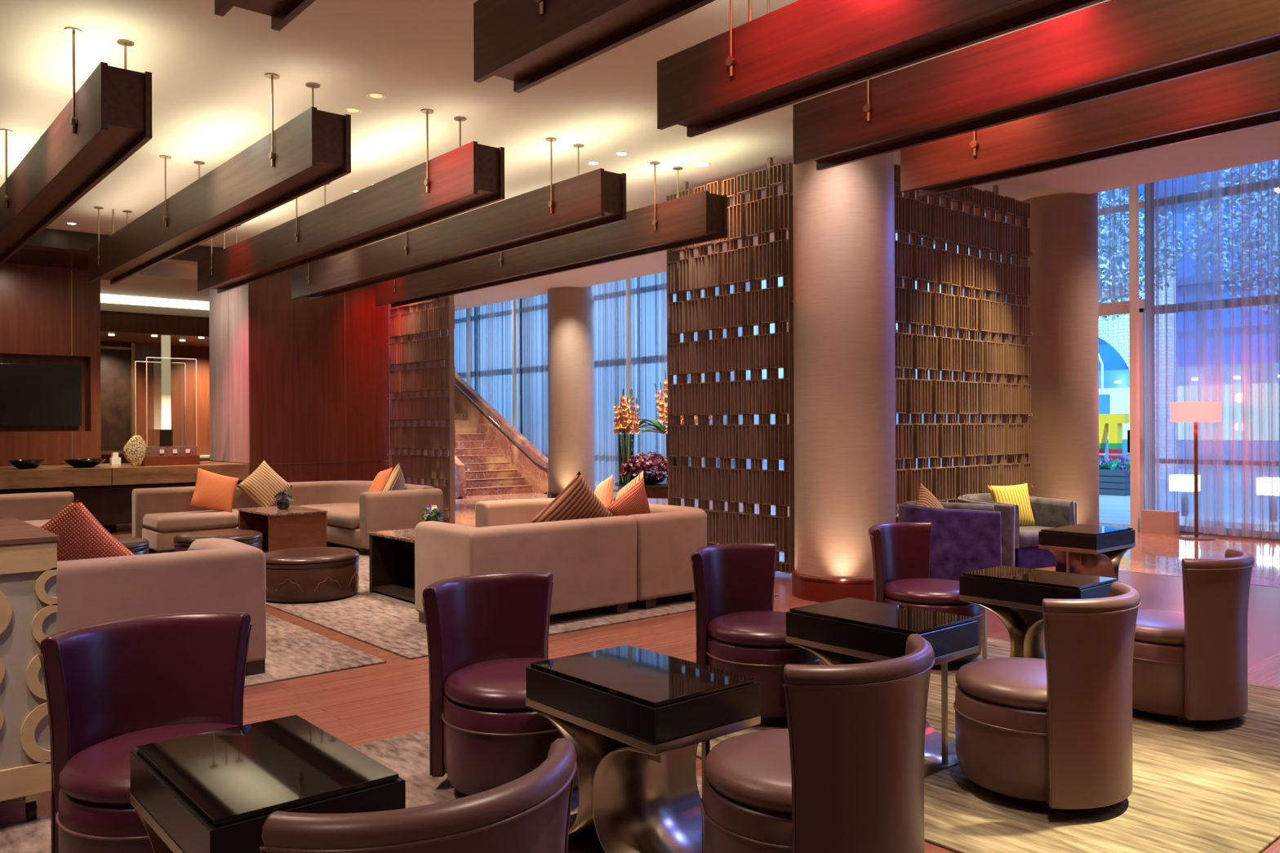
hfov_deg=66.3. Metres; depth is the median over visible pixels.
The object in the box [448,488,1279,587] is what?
floor
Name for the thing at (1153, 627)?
seat cushion
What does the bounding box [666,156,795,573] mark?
lattice screen
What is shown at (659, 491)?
round table
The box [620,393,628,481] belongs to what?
gladiolus
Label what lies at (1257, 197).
street tree
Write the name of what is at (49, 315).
wall
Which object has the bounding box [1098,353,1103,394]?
street lamp
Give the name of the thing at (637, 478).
throw pillow
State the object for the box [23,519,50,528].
seat cushion
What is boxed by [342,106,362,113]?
recessed light
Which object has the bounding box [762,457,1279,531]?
plaza
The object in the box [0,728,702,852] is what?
rug
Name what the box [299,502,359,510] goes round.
seat cushion
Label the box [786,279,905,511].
window
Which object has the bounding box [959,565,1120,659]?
cocktail table
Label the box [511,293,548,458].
window
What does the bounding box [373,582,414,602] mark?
shelf
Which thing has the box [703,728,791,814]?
seat cushion
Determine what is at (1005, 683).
seat cushion
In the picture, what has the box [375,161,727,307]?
ceiling beam
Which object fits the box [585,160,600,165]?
recessed light
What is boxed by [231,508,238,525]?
seat cushion
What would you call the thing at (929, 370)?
office building
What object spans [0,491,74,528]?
sofa
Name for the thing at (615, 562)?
sofa
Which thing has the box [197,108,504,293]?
ceiling beam
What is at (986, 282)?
lattice screen
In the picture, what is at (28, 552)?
partition
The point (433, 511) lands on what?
posy
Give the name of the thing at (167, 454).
table lamp
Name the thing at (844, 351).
pillar
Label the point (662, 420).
gladiolus
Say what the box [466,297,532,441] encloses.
window
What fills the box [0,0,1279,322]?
ceiling
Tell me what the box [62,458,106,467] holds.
bowl
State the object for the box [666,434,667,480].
glass vase
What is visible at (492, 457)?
staircase
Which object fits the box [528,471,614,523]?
throw pillow
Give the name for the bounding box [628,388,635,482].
gladiolus
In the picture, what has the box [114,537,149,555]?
ottoman
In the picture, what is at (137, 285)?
ceiling
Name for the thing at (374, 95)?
recessed light
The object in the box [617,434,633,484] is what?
glass vase
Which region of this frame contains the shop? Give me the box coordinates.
[1098,362,1278,471]
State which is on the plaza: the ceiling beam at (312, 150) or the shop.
the shop
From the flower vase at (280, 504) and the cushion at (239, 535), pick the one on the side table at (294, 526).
the flower vase at (280, 504)
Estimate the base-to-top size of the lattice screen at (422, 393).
3.915 m
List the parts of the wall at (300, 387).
panel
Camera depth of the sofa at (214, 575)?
5.23 m
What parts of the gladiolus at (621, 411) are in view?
stem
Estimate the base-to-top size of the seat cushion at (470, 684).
0.086 m
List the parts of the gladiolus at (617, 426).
stem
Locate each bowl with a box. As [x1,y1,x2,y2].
[7,459,45,468]
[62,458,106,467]
[629,473,666,484]
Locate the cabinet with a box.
[0,461,249,525]
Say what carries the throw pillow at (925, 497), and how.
on the barrel armchair at (966, 537)
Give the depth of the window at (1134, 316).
12.73 m
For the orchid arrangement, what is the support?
in the bowl at (649, 479)
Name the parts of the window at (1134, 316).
cream post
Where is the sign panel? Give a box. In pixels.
[1098,394,1110,413]
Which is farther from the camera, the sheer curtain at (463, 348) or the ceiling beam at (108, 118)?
the sheer curtain at (463, 348)
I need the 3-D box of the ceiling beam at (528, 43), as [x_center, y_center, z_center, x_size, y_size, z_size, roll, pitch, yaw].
[1.472,-2.156,2.458,0.399,0.792,6.820,0,0,-40]
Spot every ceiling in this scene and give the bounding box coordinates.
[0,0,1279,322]
[100,274,208,302]
[100,310,208,346]
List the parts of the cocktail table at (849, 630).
support rod, web plate, glass, steel plate, plate, support rod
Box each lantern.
[1168,474,1194,515]
[1256,477,1278,521]
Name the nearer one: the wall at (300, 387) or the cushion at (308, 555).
the cushion at (308, 555)
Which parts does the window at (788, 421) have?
cream post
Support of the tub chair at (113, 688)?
on the rug at (407, 755)
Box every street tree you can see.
[1006,187,1184,463]
[1182,159,1277,315]
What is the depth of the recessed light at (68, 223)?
12.12 m
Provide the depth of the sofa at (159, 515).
10.96 m
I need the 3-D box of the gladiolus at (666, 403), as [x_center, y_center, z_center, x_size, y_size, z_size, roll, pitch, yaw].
[0.391,0.162,12.222,0.176,1.085,0.155,0,0,-12]
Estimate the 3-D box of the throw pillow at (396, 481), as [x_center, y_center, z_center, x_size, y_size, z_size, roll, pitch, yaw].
[-2.820,0.713,11.206,0.206,0.604,0.620,0,0,-1]
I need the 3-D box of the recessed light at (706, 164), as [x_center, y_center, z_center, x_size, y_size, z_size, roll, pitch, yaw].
[0.620,-2.546,9.526,0.150,0.004,0.150,0,0,-40]
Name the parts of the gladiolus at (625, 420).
stem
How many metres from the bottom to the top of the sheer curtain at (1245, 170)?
4.770 m
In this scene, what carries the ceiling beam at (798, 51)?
attached to the ceiling at (211, 91)
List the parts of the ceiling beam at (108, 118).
hanger rod, ceiling plate, panel, panel, ceiling plate, hanger rod, hanger rod, ceiling plate, panel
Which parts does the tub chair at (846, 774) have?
seat, backrest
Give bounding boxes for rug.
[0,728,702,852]
[148,542,778,659]
[244,613,386,687]
[696,637,1279,852]
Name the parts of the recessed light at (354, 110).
bulb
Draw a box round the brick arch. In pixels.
[946,257,1176,479]
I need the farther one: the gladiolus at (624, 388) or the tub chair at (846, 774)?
the gladiolus at (624, 388)
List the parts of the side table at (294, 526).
panel, panel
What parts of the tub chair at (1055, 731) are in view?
seat, backrest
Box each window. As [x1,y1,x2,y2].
[454,306,482,395]
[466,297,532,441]
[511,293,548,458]
[625,272,719,480]
[701,281,755,468]
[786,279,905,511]
[921,239,1007,459]
[1128,178,1279,538]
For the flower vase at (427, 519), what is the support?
on the side table at (392, 558)
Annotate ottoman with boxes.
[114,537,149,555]
[173,529,262,551]
[264,546,359,603]
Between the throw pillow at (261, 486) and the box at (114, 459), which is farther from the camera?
the box at (114, 459)
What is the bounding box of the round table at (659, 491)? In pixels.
[614,480,724,511]
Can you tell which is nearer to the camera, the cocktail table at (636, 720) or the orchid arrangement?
the cocktail table at (636, 720)
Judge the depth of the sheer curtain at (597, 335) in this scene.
21.30 m
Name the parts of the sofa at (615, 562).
backrest, curved backrest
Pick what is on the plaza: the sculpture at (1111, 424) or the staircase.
the sculpture at (1111, 424)
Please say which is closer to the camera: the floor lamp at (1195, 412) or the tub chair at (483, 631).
the tub chair at (483, 631)
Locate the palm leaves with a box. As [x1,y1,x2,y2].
[631,418,666,434]
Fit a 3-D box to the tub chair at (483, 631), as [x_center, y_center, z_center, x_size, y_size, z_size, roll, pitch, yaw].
[-0.496,1.000,3.786,0.611,0.781,0.658,0,0,-37]
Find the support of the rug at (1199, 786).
on the floor at (357, 706)
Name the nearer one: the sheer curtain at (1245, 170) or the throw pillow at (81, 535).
the throw pillow at (81, 535)
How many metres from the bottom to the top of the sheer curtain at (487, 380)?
4.770 m
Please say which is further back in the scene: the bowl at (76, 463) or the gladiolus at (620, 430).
the bowl at (76, 463)
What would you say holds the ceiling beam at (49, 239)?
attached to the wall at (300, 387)
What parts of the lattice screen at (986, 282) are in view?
hanging rod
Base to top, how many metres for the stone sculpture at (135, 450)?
0.416 m
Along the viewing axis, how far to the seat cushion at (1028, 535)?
8.79 m
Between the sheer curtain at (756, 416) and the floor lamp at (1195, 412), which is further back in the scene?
the sheer curtain at (756, 416)
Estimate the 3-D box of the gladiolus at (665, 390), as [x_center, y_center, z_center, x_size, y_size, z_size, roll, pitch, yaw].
[0.372,-0.010,12.719,0.147,1.430,0.327,0,0,3]
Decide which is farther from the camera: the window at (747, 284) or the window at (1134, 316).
the window at (747, 284)
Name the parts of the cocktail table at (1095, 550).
support rod, web plate, steel plate, glass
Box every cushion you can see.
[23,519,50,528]
[59,723,239,805]
[114,537,149,549]
[142,510,238,532]
[173,529,262,542]
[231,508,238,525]
[264,546,359,564]
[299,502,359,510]
[326,508,359,528]
[444,657,551,711]
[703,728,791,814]
[706,611,795,647]
[884,578,968,604]
[955,657,1046,710]
[1019,525,1053,547]
[1134,609,1184,645]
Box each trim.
[4,248,197,279]
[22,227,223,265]
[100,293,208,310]
[100,302,208,317]
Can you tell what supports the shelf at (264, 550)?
attached to the side table at (294, 526)
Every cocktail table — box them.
[129,715,405,852]
[525,644,760,852]
[785,597,978,777]
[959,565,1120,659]
[1038,524,1135,581]
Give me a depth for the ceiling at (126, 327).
17.96 m
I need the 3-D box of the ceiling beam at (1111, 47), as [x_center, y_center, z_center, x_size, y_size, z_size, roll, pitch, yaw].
[3.340,-2.165,4.051,0.399,0.792,6.820,0,0,-40]
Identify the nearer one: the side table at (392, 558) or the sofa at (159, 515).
the side table at (392, 558)
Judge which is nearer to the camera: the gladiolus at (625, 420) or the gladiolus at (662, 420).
the gladiolus at (625, 420)
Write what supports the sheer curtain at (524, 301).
hanging from the ceiling
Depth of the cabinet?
13.03 m
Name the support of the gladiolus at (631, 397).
on the glass vase at (632, 435)
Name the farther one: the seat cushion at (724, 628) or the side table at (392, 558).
the side table at (392, 558)
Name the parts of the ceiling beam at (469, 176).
hanger rod, rod, hanger rod, hanger rod, hanger rod, panel, hanger rod, ceiling plate, hanger rod, ceiling plate, panel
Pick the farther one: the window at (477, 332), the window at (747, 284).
the window at (477, 332)
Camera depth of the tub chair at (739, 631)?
4.72 m
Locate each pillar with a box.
[546,285,595,497]
[791,118,895,602]
[1022,192,1099,525]
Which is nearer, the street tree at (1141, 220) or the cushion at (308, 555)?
the cushion at (308, 555)
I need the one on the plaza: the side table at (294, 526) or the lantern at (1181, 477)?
the lantern at (1181, 477)
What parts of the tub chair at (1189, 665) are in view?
seat, backrest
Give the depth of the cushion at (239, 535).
9.43 m
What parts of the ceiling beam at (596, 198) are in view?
hanger rod, panel, ceiling plate, hanger rod, hanger rod, ceiling plate, panel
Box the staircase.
[389,360,548,498]
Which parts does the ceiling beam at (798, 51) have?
hanger rod, rod, hanger rod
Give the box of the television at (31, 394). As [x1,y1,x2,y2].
[0,363,81,426]
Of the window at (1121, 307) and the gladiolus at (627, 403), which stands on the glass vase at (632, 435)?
the gladiolus at (627, 403)
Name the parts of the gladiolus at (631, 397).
stem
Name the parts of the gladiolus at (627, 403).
stem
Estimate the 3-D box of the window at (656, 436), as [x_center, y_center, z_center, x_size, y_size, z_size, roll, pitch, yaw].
[0.652,-1.053,19.934,0.580,4.900,2.240,0,0,-40]
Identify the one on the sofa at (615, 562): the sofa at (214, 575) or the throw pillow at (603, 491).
the throw pillow at (603, 491)
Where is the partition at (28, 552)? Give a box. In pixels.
[0,517,59,821]
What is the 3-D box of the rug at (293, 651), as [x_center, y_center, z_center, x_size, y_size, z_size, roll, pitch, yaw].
[-5.316,1.419,7.039,4.230,0.012,6.780,0,0,-40]
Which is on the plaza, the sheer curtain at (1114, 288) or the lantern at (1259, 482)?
the lantern at (1259, 482)
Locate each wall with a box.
[0,262,101,465]
[0,342,209,466]
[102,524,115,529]
[208,258,389,482]
[388,157,1279,323]
[388,323,389,368]
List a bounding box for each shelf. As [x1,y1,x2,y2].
[262,548,268,552]
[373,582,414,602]
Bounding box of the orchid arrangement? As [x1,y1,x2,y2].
[619,451,667,479]
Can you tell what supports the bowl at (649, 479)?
on the round table at (659, 491)
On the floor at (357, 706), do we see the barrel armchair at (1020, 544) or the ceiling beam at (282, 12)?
the barrel armchair at (1020, 544)
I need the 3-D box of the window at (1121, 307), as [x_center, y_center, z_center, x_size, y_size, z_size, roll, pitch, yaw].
[6.104,-1.079,13.537,0.580,4.900,1.690,0,0,-40]
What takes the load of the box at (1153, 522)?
on the floor at (1152, 553)
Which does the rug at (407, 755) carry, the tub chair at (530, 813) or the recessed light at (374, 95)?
the tub chair at (530, 813)
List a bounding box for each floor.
[0,523,1279,852]
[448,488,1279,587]
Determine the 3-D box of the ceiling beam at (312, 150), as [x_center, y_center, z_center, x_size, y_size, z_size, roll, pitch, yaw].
[-4.295,-2.129,9.225,0.399,0.792,6.800,0,0,-40]
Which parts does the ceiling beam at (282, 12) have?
panel, panel, panel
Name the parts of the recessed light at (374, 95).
bulb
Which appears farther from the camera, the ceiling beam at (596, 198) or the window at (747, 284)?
the window at (747, 284)
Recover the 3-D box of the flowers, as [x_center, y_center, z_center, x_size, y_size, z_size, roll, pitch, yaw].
[9.117,0.782,20.139,0.767,0.420,2.434,0,0,-40]
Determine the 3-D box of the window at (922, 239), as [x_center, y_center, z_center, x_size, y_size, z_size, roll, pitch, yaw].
[4.875,-1.073,14.979,0.580,4.900,2.240,0,0,-40]
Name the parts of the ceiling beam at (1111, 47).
hanger rod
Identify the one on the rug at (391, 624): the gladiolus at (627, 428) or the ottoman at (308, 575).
the ottoman at (308, 575)
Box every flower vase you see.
[276,498,289,509]
[425,516,439,521]
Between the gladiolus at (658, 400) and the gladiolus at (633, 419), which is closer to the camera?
the gladiolus at (633, 419)
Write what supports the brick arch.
on the plaza
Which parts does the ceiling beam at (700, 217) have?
panel, hanger rod, ceiling plate, hanger rod, ceiling plate, panel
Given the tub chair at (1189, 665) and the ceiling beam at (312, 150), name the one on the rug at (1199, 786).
the tub chair at (1189, 665)
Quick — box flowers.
[1098,455,1129,473]
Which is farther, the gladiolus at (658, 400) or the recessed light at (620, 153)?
the gladiolus at (658, 400)
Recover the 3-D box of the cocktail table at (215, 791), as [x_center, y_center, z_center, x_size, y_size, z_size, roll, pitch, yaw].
[-0.921,1.102,2.390,0.438,0.580,0.652,0,0,-40]
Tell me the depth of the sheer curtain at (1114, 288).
13.15 m
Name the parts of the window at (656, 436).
cream post, pane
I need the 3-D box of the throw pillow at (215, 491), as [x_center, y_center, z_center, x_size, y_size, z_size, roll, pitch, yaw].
[-4.887,0.748,11.257,0.580,0.555,0.218,0,0,-37]
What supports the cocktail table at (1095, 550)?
on the floor at (357, 706)
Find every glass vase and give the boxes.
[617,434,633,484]
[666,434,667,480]
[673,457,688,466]
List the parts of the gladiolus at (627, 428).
stem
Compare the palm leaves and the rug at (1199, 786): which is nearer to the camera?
the rug at (1199, 786)
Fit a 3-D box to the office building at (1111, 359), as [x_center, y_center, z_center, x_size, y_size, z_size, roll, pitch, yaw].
[30.355,-5.242,31.147,7.350,13.000,32.200,0,0,-40]
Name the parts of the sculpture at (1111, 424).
red leg, yellow leg, yellow leg, red leg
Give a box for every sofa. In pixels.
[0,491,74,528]
[56,537,266,675]
[131,480,443,554]
[414,497,706,623]
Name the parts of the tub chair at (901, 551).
backrest, seat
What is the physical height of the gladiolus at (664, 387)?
1.458 m
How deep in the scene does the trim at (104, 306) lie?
17.73 m
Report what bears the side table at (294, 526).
on the rug at (391, 624)
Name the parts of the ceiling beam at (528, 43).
panel, panel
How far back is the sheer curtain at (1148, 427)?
12.60 m
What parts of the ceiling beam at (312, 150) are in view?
hanger rod, rod, hanger rod, ceiling plate, hanger rod, hanger rod, ceiling plate, panel, ceiling plate, hanger rod, ceiling plate, hanger rod, panel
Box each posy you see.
[273,488,293,502]
[421,504,444,519]
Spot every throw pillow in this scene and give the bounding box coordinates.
[40,497,134,561]
[189,467,239,512]
[236,460,292,506]
[368,467,392,491]
[382,462,404,491]
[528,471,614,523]
[594,474,613,507]
[606,477,650,515]
[613,471,644,502]
[915,483,943,508]
[987,483,1035,526]
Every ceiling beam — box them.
[0,26,151,266]
[88,72,351,284]
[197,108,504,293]
[214,0,315,31]
[291,137,626,300]
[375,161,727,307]
[473,0,715,93]
[657,0,1105,137]
[792,0,1279,170]
[900,53,1279,196]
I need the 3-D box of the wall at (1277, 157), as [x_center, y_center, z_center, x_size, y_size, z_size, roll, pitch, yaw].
[1.603,-3.005,14.714,0.050,0.905,28.700,0,0,-40]
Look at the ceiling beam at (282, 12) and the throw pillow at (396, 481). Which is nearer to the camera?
the ceiling beam at (282, 12)
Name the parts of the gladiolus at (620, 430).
stem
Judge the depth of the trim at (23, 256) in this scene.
13.70 m
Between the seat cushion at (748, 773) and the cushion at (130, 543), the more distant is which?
the cushion at (130, 543)
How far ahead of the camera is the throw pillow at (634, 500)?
7.75 m
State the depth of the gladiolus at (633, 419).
12.39 m
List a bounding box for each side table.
[236,505,327,552]
[367,528,415,604]
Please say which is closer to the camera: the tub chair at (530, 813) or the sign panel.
the tub chair at (530, 813)
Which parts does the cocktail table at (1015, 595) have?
support rod, steel plate, web plate, glass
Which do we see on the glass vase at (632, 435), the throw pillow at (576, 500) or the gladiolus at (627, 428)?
the gladiolus at (627, 428)
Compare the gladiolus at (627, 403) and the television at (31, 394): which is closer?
the gladiolus at (627, 403)
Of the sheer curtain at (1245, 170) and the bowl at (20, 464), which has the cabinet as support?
the bowl at (20, 464)
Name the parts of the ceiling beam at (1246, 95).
hanger rod, panel, panel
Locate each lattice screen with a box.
[386,294,455,524]
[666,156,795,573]
[893,163,1033,522]
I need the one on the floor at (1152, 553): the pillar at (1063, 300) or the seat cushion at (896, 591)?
the pillar at (1063, 300)
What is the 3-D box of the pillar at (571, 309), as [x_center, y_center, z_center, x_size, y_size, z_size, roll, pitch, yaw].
[-1.282,-1.014,18.226,0.920,4.840,0.920,0,0,-40]
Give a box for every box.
[109,452,120,464]
[1098,468,1130,495]
[1141,509,1179,535]
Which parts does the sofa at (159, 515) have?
seat frame, armrest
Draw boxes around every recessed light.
[64,222,78,225]
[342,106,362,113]
[365,92,386,99]
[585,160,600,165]
[613,151,629,155]
[696,162,711,167]
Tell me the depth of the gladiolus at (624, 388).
12.45 m
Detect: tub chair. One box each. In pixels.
[38,612,252,852]
[259,737,577,852]
[422,571,578,795]
[689,542,826,726]
[700,633,934,852]
[868,522,982,669]
[953,582,1141,812]
[1132,547,1254,724]
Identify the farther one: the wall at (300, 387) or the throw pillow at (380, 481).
the wall at (300, 387)
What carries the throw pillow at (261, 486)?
on the sofa at (159, 515)
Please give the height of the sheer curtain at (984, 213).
4.770 m
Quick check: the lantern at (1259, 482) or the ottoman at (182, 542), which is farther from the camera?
the lantern at (1259, 482)
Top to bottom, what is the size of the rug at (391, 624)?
0.012 m
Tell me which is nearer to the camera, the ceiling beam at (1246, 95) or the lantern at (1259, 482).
the ceiling beam at (1246, 95)
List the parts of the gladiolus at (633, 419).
stem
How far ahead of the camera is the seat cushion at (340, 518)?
10.94 m
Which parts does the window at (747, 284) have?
cream post, pane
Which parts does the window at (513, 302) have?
cream post, pane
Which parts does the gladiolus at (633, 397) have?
stem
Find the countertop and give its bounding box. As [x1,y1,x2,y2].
[0,461,249,489]
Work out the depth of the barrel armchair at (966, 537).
8.04 m
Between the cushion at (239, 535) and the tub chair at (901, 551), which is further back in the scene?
the cushion at (239, 535)
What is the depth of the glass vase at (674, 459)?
12.24 m
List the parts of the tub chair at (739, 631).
backrest, seat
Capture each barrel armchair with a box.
[898,501,1001,581]
[956,493,1077,571]
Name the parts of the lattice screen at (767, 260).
hanging rod, hanging rod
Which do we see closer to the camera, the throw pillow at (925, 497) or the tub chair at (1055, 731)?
the tub chair at (1055, 731)
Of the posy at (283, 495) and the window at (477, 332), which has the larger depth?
the window at (477, 332)
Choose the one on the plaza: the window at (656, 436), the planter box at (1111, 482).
the planter box at (1111, 482)
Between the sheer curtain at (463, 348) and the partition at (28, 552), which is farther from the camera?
the sheer curtain at (463, 348)
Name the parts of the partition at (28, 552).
rail, rail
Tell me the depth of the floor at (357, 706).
5.65 m
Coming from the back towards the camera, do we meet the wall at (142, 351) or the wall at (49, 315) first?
the wall at (142, 351)
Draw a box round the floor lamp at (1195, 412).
[1169,401,1222,540]
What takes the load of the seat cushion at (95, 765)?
on the tub chair at (113, 688)
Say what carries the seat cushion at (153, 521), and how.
on the sofa at (159, 515)
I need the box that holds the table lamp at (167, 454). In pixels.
[134,334,199,466]
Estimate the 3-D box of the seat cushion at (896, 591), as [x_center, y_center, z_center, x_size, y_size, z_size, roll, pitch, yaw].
[1.725,0.965,5.789,0.568,0.086,0.568,0,0,-40]
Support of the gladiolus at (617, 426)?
on the glass vase at (632, 435)
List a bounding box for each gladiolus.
[613,397,624,482]
[617,400,624,479]
[618,387,630,482]
[619,388,624,482]
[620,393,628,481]
[621,403,631,481]
[622,397,632,482]
[627,388,634,480]
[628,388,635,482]
[629,397,639,481]
[653,382,666,434]
[658,381,667,443]
[662,368,667,408]
[662,369,667,414]
[663,396,676,464]
[663,397,667,431]
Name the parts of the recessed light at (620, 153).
bulb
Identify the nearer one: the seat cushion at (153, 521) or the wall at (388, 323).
the seat cushion at (153, 521)
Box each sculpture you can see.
[122,435,146,466]
[1098,413,1128,461]
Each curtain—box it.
[447,306,475,390]
[475,298,519,431]
[521,294,547,455]
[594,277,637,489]
[640,271,704,479]
[709,276,783,470]
[897,213,1001,506]
[1097,186,1128,300]
[1144,170,1217,533]
[1201,159,1279,538]
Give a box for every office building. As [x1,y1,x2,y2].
[761,376,783,424]
[773,369,941,424]
[1098,160,1277,370]
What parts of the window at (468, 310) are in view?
cream post, pane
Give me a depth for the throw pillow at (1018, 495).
9.29 m
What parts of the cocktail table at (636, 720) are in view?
plate, glass, steel plate, web plate, support rod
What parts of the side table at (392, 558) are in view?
panel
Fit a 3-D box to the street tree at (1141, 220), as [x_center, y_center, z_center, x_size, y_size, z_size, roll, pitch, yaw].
[8.769,-1.705,19.306,3.392,6.139,3.426,0,0,10]
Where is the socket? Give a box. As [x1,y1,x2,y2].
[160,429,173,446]

